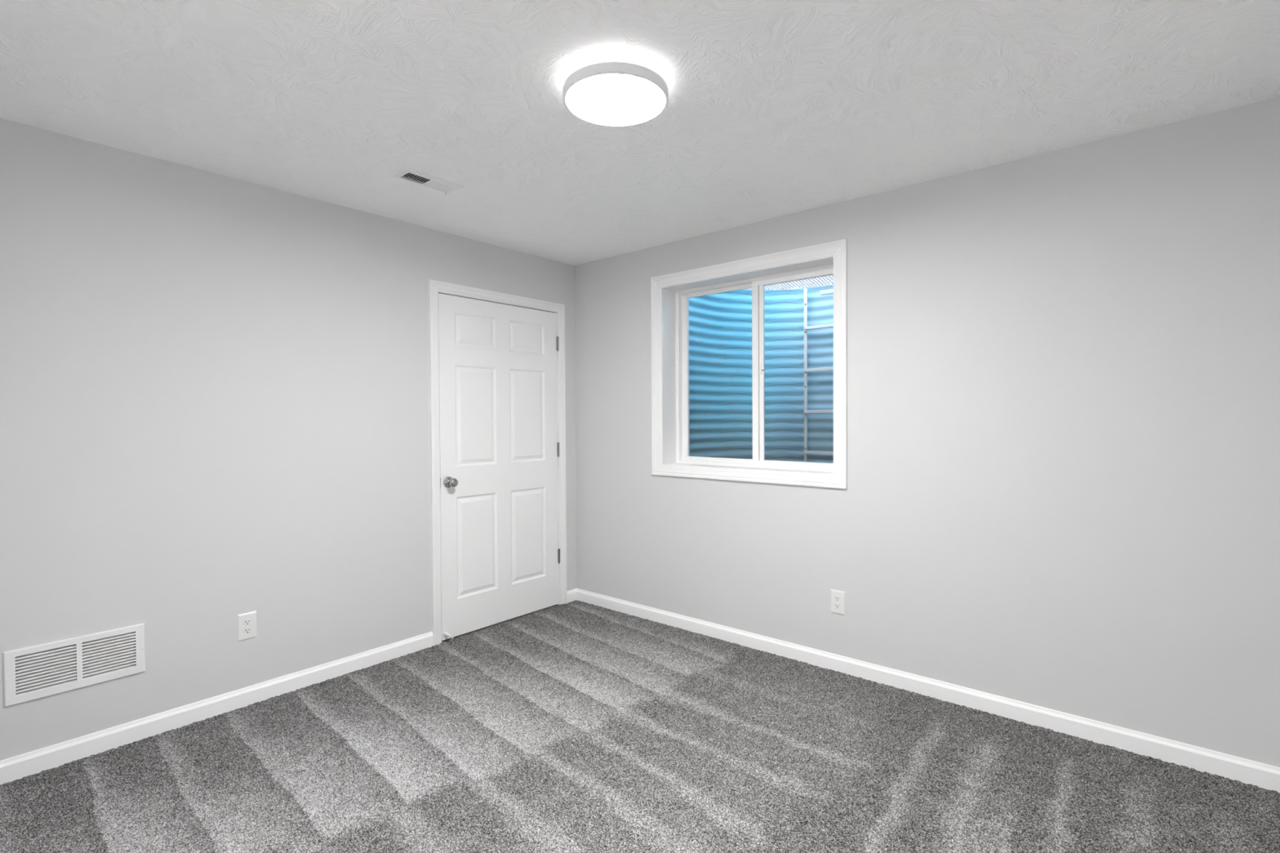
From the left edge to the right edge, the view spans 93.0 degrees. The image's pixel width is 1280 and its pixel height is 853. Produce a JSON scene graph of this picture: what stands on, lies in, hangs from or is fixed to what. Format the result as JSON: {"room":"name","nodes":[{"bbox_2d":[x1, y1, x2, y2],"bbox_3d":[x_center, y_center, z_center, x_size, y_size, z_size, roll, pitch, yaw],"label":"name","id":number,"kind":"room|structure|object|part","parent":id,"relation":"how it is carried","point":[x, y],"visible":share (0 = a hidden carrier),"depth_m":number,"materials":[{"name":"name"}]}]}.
{"room":"empty basement bedroom","nodes":[
{"label":"empty basement bedroom","id":0,"kind":"room"},
{"bbox_2d":[0,118,576,760],"bbox_3d":[-1.630,0.083,3.093,0.115,2.425,3.470,0,1,40],"label":"wall","id":1,"kind":"structure","parent":0,"point":[215,398],"depth_m":2.67,"materials":[{"name":"white paint"}]},
{"bbox_2d":[2,622,145,706],"bbox_3d":[-2.220,0.916,2.393,0.125,0.202,0.406,0,1,40],"label":"air vent","id":2,"kind":"object","parent":1,"relation":"in","point":[36,672],"visible":0.99,"depth_m":2.34,"materials":[{"name":"white metal"}]},
{"bbox_2d":[237,611,256,641],"bbox_3d":[-1.807,0.920,2.796,0.008,0.122,0.076,0,1,40],"label":"wall outlet","id":3,"kind":"object","parent":1,"relation":"attached to","point":[246,622],"visible":1,"depth_m":2.79,"materials":[{"name":"white plastic"}]},
{"bbox_2d":[243,626,251,634],"bbox_3d":[-1.806,0.939,2.795,0.003,0.027,0.032,0,1,40],"label":"receptacle","id":4,"kind":"object","parent":3,"relation":"attached to","point":[246,630],"depth_m":2.79,"materials":[{"name":"white plastic"}]},
{"bbox_2d":[243,618,251,625],"bbox_3d":[-1.806,0.900,2.794,0.003,0.027,0.032,0,1,40],"label":"receptacle","id":5,"kind":"object","parent":3,"relation":"attached to","point":[246,621],"depth_m":2.79,"materials":[{"name":"white plastic"}]},
{"bbox_2d":[0,588,576,785],"bbox_3d":[-1.526,1.237,3.125,0.014,0.086,3.320,0,1,40],"label":"baseboard","id":6,"kind":"structure","parent":1,"relation":"attached to","point":[17,767],"depth_m":2.64,"materials":[{"name":"white paint"}]},
{"bbox_2d":[428,279,567,645],"bbox_3d":[-0.909,0.207,3.933,0.130,2.117,1.044,0,1,40],"label":"door frame","id":7,"kind":"structure","parent":1,"relation":"attached to","point":[435,287],"depth_m":3.58,"materials":[{"name":"white wood"}]},
{"bbox_2d":[438,293,559,640],"bbox_3d":[-0.855,0.234,3.893,0.117,2.035,0.927,0,1,40],"label":"door","id":8,"kind":"structure","parent":1,"relation":"in","point":[500,446],"depth_m":3.86,"materials":[{"name":"white paint"}]},
{"bbox_3d":[-1.093,0.329,3.559,0.038,0.052,0.052,0,1,40],"label":"knob","id":9,"kind":"part","parent":8,"relation":"part of","materials":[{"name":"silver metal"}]},
{"bbox_2d":[0,0,1279,265],"bbox_3d":[-0.096,-1.201,1.899,3.985,0.160,3.670,0,1,40],"label":"ceiling","id":10,"kind":"structure","parent":0,"point":[775,108],"depth_m":2.03,"materials":[{"name":"white paint"}]},
{"bbox_2d":[390,166,464,195],"bbox_3d":[-0.974,-1.185,2.789,0.132,0.152,0.299,0,1,40],"label":"ceiling vent","id":11,"kind":"object","parent":10,"relation":"in","point":[430,181],"visible":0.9,"depth_m":2.79,"materials":[{"name":"white metal"}]},
{"bbox_2d":[562,54,668,127],"bbox_3d":[-0.079,-1.087,1.970,0.341,0.070,0.341,0,1,40],"label":"ceiling light","id":12,"kind":"object","parent":10,"relation":"attached to","point":[615,91],"visible":1,"depth_m":1.92,"materials":[{"name":"white plastic"}]},
{"bbox_2d":[565,74,665,124],"bbox_3d":[-0.079,-1.058,1.970,0.320,0.004,0.320,0,1,40],"label":"diffuser","id":13,"kind":"object","parent":12,"relation":"attached to","point":[593,99],"depth_m":1.95,"materials":[{"name":"white plastic"}]},
{"bbox_3d":[-0.079,-1.109,1.969,0.280,0.025,0.280,0,1,40],"label":"mounting plate","id":14,"kind":"part","parent":12,"relation":"part of","materials":[{"name":"white"}]},
{"bbox_2d":[0,600,1279,852],"bbox_3d":[-0.362,1.339,2.329,4.622,0.122,3.612,0,1,40],"label":"floor","id":15,"kind":"structure","parent":0,"point":[575,726],"depth_m":2.24,"materials":[{"name":"grey carpet"}]},
{"bbox_2d":[574,97,1279,767],"bbox_3d":[1.032,0.067,3.242,3.985,2.425,0.200,0,1,40],"label":"wall","id":16,"kind":"structure","parent":0,"point":[1062,494],"depth_m":2.58,"materials":[{"name":"white paint"}]},
{"bbox_2d":[650,239,847,488],"bbox_3d":[0.633,-0.321,3.575,1.273,1.265,0.234,0,1,40],"label":"window","id":17,"kind":"structure","parent":16,"relation":"in","point":[757,284],"depth_m":3.60,"materials":[{"name":"white plastic"}]},
{"bbox_3d":[0.509,-0.319,3.809,0.582,1.082,0.024,0,1,40],"label":"fixed sash","id":18,"kind":"part","parent":17,"relation":"part of","materials":[{"name":"white plastic"}]},
{"bbox_3d":[0.883,-0.316,3.448,0.544,1.082,0.022,0,1,40],"label":"sliding sash","id":19,"kind":"part","parent":17,"relation":"part of","materials":[{"name":"white plastic"}]},
{"bbox_2d":[688,284,833,462],"bbox_3d":[1.035,-0.230,4.012,1.296,1.558,0.988,0,1,40],"label":"window well","id":20,"kind":"object","parent":16,"relation":"attached to","point":[798,322],"visible":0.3,"depth_m":4.46,"materials":[{"name":"metal"}]},
{"bbox_2d":[749,275,833,289],"bbox_3d":[1.042,-1.016,4.014,1.309,0.006,0.959,0,1,40],"label":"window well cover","id":21,"kind":"object","parent":20,"relation":"on","point":[825,278],"visible":0.05,"depth_m":4.34,"materials":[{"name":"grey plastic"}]},
{"bbox_2d":[830,589,844,615],"bbox_3d":[1.019,0.907,3.133,0.076,0.122,0.008,0,1,40],"label":"wall outlet","id":22,"kind":"object","parent":16,"relation":"attached to","point":[837,597],"visible":1,"depth_m":3.13,"materials":[{"name":"white plastic"}]},
{"bbox_2d":[834,603,839,608],"bbox_3d":[1.017,0.926,3.131,0.032,0.027,0.003,0,1,40],"label":"receptacle","id":23,"kind":"object","parent":22,"relation":"attached to","point":[837,606],"depth_m":3.13,"materials":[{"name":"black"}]},
{"bbox_2d":[834,595,839,601],"bbox_3d":[1.017,0.887,3.131,0.032,0.027,0.003,0,1,40],"label":"receptacle","id":24,"kind":"object","parent":22,"relation":"attached to","point":[837,598],"depth_m":3.13,"materials":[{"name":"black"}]},
{"bbox_2d":[576,588,1279,792],"bbox_3d":[0.956,1.223,3.188,3.720,0.086,0.014,0,1,40],"label":"baseboard","id":25,"kind":"structure","parent":16,"relation":"attached to","point":[1266,776],"depth_m":2.69,"materials":[{"name":"white paint"}]}
]}

